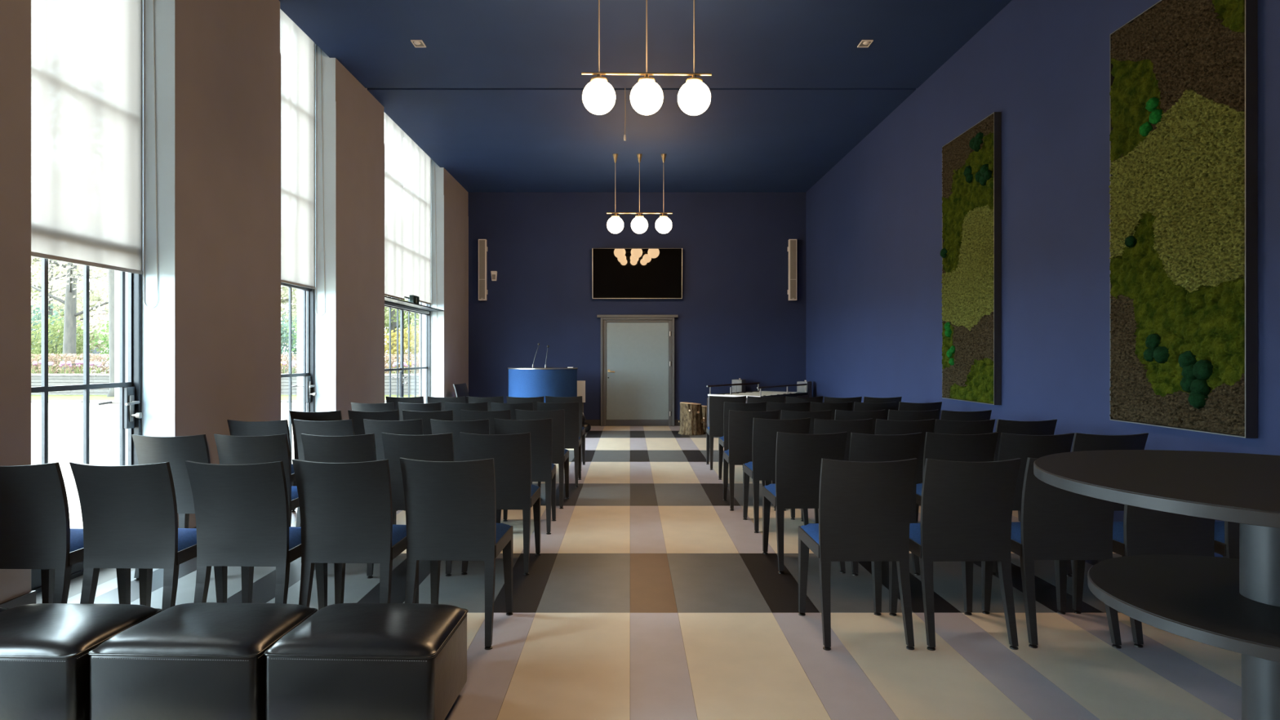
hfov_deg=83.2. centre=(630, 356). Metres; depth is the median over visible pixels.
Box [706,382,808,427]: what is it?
table
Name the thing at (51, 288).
tree
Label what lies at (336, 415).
chair
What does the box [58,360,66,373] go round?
tulip
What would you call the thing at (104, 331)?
shrub
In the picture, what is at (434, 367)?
window
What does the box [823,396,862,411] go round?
chair
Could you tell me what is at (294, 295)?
tree
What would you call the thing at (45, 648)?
ottoman
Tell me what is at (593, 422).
baseboard
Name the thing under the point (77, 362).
tulip
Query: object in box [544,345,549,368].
gooseneck microphone
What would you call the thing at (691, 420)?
tree stump
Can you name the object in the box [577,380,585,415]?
display stand
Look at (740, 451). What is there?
chair
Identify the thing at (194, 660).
ottoman
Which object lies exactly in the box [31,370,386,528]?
ground
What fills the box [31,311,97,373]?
shrub
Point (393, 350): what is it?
shrub
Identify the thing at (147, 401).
window
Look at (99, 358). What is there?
hedge
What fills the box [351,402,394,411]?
chair
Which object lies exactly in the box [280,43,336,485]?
window
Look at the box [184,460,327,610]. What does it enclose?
chair
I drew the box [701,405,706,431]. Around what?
tree stump
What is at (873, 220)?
wall
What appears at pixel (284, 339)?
shrub
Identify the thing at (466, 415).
chair
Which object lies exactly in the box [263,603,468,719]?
ottoman
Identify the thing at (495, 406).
chair
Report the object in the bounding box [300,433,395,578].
chair
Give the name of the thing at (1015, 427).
chair
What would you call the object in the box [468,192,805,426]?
wall
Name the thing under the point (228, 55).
wall
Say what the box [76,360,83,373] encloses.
tulip
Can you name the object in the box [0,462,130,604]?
chair
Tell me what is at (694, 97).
pendant lamp
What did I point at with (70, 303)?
tree
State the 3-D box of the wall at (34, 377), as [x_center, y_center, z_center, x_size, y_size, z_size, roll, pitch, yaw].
[-18.205,0.975,24.710,27.590,0.750,0.300,0,0,0]
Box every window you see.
[31,0,174,593]
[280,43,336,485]
[384,160,444,403]
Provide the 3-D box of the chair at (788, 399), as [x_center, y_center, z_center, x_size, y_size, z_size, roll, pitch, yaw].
[1.970,0.876,8.362,0.420,0.847,0.500,0,0,-1]
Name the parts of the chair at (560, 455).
backrest, leg, seat frame, leg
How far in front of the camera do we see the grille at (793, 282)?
13.34 m
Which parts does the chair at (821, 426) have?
leg, leg, backrest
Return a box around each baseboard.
[0,526,195,608]
[584,419,679,426]
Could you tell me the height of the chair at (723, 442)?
0.847 m
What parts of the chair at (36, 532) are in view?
backrest, leg, leg, seat frame, seat, leg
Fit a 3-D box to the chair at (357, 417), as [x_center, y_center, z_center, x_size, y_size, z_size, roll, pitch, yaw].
[-2.160,0.876,6.262,0.420,0.847,0.500,0,0,0]
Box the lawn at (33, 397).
[31,395,419,400]
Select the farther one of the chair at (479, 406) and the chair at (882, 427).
the chair at (479, 406)
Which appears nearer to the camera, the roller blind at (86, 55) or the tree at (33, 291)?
the roller blind at (86, 55)
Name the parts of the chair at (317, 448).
backrest, leg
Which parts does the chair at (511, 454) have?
leg, backrest, leg, seat, seat frame, leg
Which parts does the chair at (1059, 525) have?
leg, seat frame, seat, leg, leg, backrest, leg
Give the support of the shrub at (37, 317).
on the ground at (65, 420)
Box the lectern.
[507,367,577,402]
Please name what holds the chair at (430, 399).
on the floor
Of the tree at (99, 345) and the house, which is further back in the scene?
the house
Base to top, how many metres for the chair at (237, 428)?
0.847 m
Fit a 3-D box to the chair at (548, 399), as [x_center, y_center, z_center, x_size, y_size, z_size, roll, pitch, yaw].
[-0.750,0.876,8.412,0.420,0.847,0.500,0,0,2]
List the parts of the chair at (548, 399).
backrest, leg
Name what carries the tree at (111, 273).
on the ground at (65, 420)
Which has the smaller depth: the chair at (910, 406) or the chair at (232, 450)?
the chair at (232, 450)
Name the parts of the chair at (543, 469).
leg, leg, backrest, leg, seat frame, leg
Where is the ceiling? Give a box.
[279,0,1011,192]
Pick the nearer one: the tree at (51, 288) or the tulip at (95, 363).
the tulip at (95, 363)
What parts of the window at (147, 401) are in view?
kick panel, frame, handle, lock plate, lock knob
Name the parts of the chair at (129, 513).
leg, backrest, leg, leg, seat frame, seat, leg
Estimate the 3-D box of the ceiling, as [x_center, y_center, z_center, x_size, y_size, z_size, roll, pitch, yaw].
[0.009,-3.234,5.130,6.857,0.340,16.960,0,0,0]
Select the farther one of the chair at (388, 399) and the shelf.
the chair at (388, 399)
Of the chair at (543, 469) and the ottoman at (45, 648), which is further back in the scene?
the chair at (543, 469)
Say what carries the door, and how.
in the wall at (736, 319)
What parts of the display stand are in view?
panel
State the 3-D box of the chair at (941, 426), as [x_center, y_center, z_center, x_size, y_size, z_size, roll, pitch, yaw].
[2.412,0.876,5.382,0.420,0.847,0.500,0,0,1]
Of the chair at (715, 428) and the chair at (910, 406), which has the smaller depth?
the chair at (910, 406)
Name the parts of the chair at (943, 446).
seat frame, seat, backrest, leg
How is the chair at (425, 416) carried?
on the floor
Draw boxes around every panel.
[939,111,1000,404]
[1108,0,1257,438]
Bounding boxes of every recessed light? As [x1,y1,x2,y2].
[410,40,426,47]
[857,40,873,47]
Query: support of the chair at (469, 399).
on the floor
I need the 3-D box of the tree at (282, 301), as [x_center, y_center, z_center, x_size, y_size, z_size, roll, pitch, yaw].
[-18.652,-3.297,41.273,7.441,9.427,5.949,0,0,24]
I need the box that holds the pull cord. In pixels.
[623,88,626,140]
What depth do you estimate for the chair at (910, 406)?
7.15 m
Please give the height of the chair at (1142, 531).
0.847 m
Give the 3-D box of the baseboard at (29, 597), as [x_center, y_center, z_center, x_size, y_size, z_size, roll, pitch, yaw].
[-3.011,1.242,5.130,0.014,0.115,16.660,0,0,0]
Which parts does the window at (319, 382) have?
handle, lock plate, frame, lock knob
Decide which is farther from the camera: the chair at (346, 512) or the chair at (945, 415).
the chair at (945, 415)
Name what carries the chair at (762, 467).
on the floor
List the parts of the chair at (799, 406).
backrest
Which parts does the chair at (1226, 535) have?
seat, seat frame, backrest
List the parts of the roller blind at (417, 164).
bead chain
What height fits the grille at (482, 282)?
0.363 m
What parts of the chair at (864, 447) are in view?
leg, backrest, leg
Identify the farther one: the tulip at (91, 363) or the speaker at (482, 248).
the tulip at (91, 363)
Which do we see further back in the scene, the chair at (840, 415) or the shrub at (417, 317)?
the shrub at (417, 317)
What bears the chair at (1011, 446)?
on the floor
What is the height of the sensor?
0.180 m
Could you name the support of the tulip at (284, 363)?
on the flower bed
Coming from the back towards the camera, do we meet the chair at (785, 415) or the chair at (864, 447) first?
the chair at (785, 415)
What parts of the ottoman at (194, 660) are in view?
panel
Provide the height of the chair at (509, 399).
0.847 m
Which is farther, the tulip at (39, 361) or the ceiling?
the tulip at (39, 361)
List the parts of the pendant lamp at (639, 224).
globe, cord, globe, cord, globe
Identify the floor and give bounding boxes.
[35,426,1241,719]
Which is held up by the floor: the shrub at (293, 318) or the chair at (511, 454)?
the chair at (511, 454)
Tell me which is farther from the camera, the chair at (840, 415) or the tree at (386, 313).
the tree at (386, 313)
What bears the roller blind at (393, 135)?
attached to the window at (434, 367)
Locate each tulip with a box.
[31,360,39,373]
[35,360,41,373]
[48,361,54,373]
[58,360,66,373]
[65,360,72,373]
[72,360,82,373]
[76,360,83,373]
[89,361,95,373]
[91,361,101,373]
[102,364,108,373]
[281,361,288,373]
[291,360,296,373]
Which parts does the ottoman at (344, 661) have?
panel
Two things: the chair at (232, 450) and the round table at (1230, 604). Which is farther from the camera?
the chair at (232, 450)
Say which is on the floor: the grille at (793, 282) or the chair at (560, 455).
the chair at (560, 455)
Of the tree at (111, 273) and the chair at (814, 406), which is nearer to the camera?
the chair at (814, 406)
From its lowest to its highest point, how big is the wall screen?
0.928 m
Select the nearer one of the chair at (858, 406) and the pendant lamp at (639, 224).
the chair at (858, 406)
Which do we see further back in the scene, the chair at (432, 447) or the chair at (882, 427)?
the chair at (882, 427)
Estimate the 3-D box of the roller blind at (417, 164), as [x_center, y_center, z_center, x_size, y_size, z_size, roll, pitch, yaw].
[-3.194,-1.855,10.986,0.137,2.876,1.394,0,0,0]
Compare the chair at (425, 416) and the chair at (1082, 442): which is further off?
the chair at (425, 416)
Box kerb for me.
[31,400,386,402]
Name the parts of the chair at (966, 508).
leg, seat, seat frame, leg, leg, backrest, leg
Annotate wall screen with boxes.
[591,248,682,298]
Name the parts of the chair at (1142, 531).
leg, seat, seat frame, leg, backrest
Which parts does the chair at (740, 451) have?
seat frame, leg, leg, backrest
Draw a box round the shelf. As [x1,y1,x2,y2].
[1088,554,1279,648]
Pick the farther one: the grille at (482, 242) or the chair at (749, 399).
the grille at (482, 242)
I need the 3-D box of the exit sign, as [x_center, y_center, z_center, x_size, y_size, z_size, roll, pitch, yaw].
[-3.139,-0.812,10.490,0.062,0.135,0.280,0,0,0]
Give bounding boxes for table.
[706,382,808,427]
[1033,449,1279,719]
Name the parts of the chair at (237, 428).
backrest, seat, seat frame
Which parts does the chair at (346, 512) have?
leg, leg, backrest, leg, seat frame, seat, leg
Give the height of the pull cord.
0.609 m
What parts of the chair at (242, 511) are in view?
leg, backrest, leg, leg, seat frame, seat, leg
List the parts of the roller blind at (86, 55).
bead chain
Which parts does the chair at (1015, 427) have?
leg, backrest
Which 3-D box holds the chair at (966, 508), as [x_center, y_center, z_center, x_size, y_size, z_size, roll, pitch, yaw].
[1.518,0.876,3.397,0.420,0.847,0.500,0,0,-1]
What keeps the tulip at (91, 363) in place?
on the flower bed
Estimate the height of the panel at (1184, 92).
2.589 m
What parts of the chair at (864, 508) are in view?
leg, seat frame, seat, leg, backrest, leg, leg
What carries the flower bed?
on the ground at (65, 420)
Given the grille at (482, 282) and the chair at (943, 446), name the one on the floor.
the chair at (943, 446)
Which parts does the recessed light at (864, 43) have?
plate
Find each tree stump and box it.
[678,402,705,435]
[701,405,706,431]
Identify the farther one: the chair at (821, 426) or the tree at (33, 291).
the tree at (33, 291)
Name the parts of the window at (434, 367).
handle, lock plate, door post, closer rail, frame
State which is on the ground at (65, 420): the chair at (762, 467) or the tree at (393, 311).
the tree at (393, 311)
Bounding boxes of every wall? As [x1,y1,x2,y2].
[0,0,468,603]
[31,373,419,395]
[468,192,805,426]
[805,0,1279,557]
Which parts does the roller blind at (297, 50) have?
bead chain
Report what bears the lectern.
on the floor
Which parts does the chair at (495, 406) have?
backrest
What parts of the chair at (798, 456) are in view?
leg, seat frame, seat, leg, backrest, leg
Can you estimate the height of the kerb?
0.060 m
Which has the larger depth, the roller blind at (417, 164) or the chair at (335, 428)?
the roller blind at (417, 164)
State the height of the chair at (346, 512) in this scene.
0.847 m
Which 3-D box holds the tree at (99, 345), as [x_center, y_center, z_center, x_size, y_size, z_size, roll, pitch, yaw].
[-31.782,-3.983,39.108,7.875,10.797,5.941,0,0,7]
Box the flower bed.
[31,382,419,386]
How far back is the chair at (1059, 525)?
3.27 m
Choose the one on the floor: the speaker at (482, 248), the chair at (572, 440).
the chair at (572, 440)
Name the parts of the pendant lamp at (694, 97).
globe, cord, globe, cord, globe, cord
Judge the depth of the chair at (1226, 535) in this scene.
3.29 m
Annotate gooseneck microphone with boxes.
[532,342,539,368]
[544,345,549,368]
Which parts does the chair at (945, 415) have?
backrest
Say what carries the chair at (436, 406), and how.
on the floor
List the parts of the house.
pane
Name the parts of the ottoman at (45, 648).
panel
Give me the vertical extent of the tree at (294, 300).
8.448 m
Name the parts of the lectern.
plate, edge trim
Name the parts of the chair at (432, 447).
leg, backrest, leg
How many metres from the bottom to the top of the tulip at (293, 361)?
0.566 m
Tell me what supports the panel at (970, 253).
attached to the wall at (873, 220)
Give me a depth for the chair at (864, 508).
3.24 m
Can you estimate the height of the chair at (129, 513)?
0.847 m
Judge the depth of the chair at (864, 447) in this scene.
4.28 m
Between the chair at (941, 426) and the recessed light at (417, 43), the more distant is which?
the recessed light at (417, 43)
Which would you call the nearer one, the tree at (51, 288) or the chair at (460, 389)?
the chair at (460, 389)
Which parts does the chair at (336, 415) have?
backrest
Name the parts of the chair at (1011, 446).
backrest, leg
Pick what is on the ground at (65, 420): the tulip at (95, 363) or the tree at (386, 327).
the tree at (386, 327)
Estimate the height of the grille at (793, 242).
0.723 m
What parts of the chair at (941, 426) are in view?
leg, backrest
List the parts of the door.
kick plate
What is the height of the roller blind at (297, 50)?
2.876 m
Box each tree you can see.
[31,256,108,343]
[31,256,108,353]
[31,256,108,373]
[31,265,60,358]
[106,269,114,396]
[280,285,388,323]
[280,286,386,346]
[280,288,297,346]
[384,296,412,329]
[384,297,419,348]
[384,306,418,354]
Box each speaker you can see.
[478,239,487,300]
[787,239,796,300]
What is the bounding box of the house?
[32,298,109,371]
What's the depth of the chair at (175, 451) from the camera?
4.19 m
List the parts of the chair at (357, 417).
backrest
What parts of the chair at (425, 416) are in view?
backrest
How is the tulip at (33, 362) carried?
on the flower bed
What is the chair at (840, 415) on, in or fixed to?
on the floor
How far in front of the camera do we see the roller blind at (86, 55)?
4.28 m
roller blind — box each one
[31,0,158,308]
[280,8,324,315]
[383,111,404,300]
[404,132,437,330]
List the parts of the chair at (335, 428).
leg, backrest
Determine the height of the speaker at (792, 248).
1.135 m
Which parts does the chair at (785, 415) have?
backrest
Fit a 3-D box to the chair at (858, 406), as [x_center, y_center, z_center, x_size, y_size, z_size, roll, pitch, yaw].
[2.438,0.876,7.372,0.420,0.847,0.500,0,0,-2]
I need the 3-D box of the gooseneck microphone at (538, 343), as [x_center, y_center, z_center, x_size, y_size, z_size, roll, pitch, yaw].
[-1.571,-0.014,12.030,0.127,0.415,0.038,0,0,-13]
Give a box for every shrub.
[31,302,80,373]
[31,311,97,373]
[89,320,109,373]
[280,310,297,373]
[284,315,297,371]
[384,324,419,373]
[404,312,419,354]
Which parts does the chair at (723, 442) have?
leg, seat frame, backrest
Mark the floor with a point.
(646, 597)
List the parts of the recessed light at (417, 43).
plate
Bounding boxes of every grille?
[479,240,484,279]
[479,279,484,299]
[790,240,795,279]
[790,279,795,299]
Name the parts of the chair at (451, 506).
leg, leg, backrest, leg, seat, seat frame, leg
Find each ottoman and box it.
[0,603,162,719]
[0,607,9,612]
[88,602,317,719]
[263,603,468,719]
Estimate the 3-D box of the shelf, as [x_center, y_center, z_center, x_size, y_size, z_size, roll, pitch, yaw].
[1.610,0.602,1.780,0.803,0.003,0.803,0,0,0]
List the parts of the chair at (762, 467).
leg, seat frame, seat, leg, backrest, leg, leg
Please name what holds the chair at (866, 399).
on the floor
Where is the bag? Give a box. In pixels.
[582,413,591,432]
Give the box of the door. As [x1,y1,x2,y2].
[596,315,678,426]
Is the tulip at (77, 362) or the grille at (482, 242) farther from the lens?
the tulip at (77, 362)
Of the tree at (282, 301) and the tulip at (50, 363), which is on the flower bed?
the tulip at (50, 363)
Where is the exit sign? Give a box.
[409,294,419,304]
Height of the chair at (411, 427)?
0.847 m
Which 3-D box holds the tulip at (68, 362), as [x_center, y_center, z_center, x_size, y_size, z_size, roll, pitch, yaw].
[-19.756,0.436,25.323,0.285,0.537,0.249,0,0,-14]
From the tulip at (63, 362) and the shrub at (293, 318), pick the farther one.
the shrub at (293, 318)
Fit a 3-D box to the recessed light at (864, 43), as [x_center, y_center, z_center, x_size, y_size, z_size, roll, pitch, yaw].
[2.300,-3.060,7.050,0.110,0.034,0.150,0,0,0]
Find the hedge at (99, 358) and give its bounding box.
[31,352,419,373]
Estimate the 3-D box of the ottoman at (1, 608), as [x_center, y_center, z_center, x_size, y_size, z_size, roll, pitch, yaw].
[-2.700,1.119,2.592,0.577,0.362,0.454,0,0,1]
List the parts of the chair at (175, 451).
leg, backrest, leg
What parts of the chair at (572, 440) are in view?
backrest, leg, leg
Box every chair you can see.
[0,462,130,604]
[69,461,227,610]
[131,434,210,580]
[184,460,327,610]
[213,433,299,526]
[226,419,295,482]
[289,410,342,511]
[292,458,418,607]
[293,419,354,527]
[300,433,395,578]
[347,409,399,511]
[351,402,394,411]
[363,418,423,460]
[381,432,454,576]
[386,395,423,420]
[397,402,441,420]
[399,457,512,649]
[402,409,453,511]
[427,395,465,410]
[430,418,489,461]
[444,401,488,421]
[453,382,469,403]
[459,431,540,575]
[460,409,511,435]
[466,395,503,411]
[490,401,533,484]
[493,417,555,534]
[506,396,543,410]
[515,408,568,508]
[536,401,581,487]
[545,395,585,470]
[706,395,746,470]
[718,401,766,487]
[723,409,779,511]
[742,417,810,533]
[746,395,784,411]
[762,431,847,573]
[766,401,809,484]
[780,409,831,511]
[785,395,822,411]
[798,457,917,650]
[800,418,872,523]
[809,401,853,420]
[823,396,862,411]
[834,409,885,434]
[848,432,922,575]
[853,401,897,419]
[862,396,902,410]
[874,418,934,483]
[887,409,938,432]
[888,457,1021,650]
[897,401,942,419]
[915,419,995,523]
[915,431,998,574]
[920,409,991,483]
[981,457,1121,648]
[993,419,1057,521]
[997,432,1074,577]
[1071,432,1148,511]
[1071,504,1214,648]
[1213,520,1239,559]
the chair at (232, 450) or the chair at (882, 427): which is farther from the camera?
the chair at (882, 427)
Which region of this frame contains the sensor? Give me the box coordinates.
[490,271,497,280]
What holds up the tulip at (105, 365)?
on the flower bed
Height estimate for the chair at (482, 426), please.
0.847 m
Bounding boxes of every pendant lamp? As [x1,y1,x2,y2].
[582,0,711,115]
[606,153,672,233]
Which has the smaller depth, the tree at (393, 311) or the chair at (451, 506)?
the chair at (451, 506)
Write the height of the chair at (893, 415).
0.847 m
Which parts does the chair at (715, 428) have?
leg, leg, backrest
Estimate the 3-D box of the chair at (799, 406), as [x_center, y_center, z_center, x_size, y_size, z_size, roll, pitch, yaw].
[1.573,0.876,7.372,0.420,0.847,0.500,0,0,-1]
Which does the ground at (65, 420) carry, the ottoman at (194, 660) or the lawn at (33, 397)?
the lawn at (33, 397)

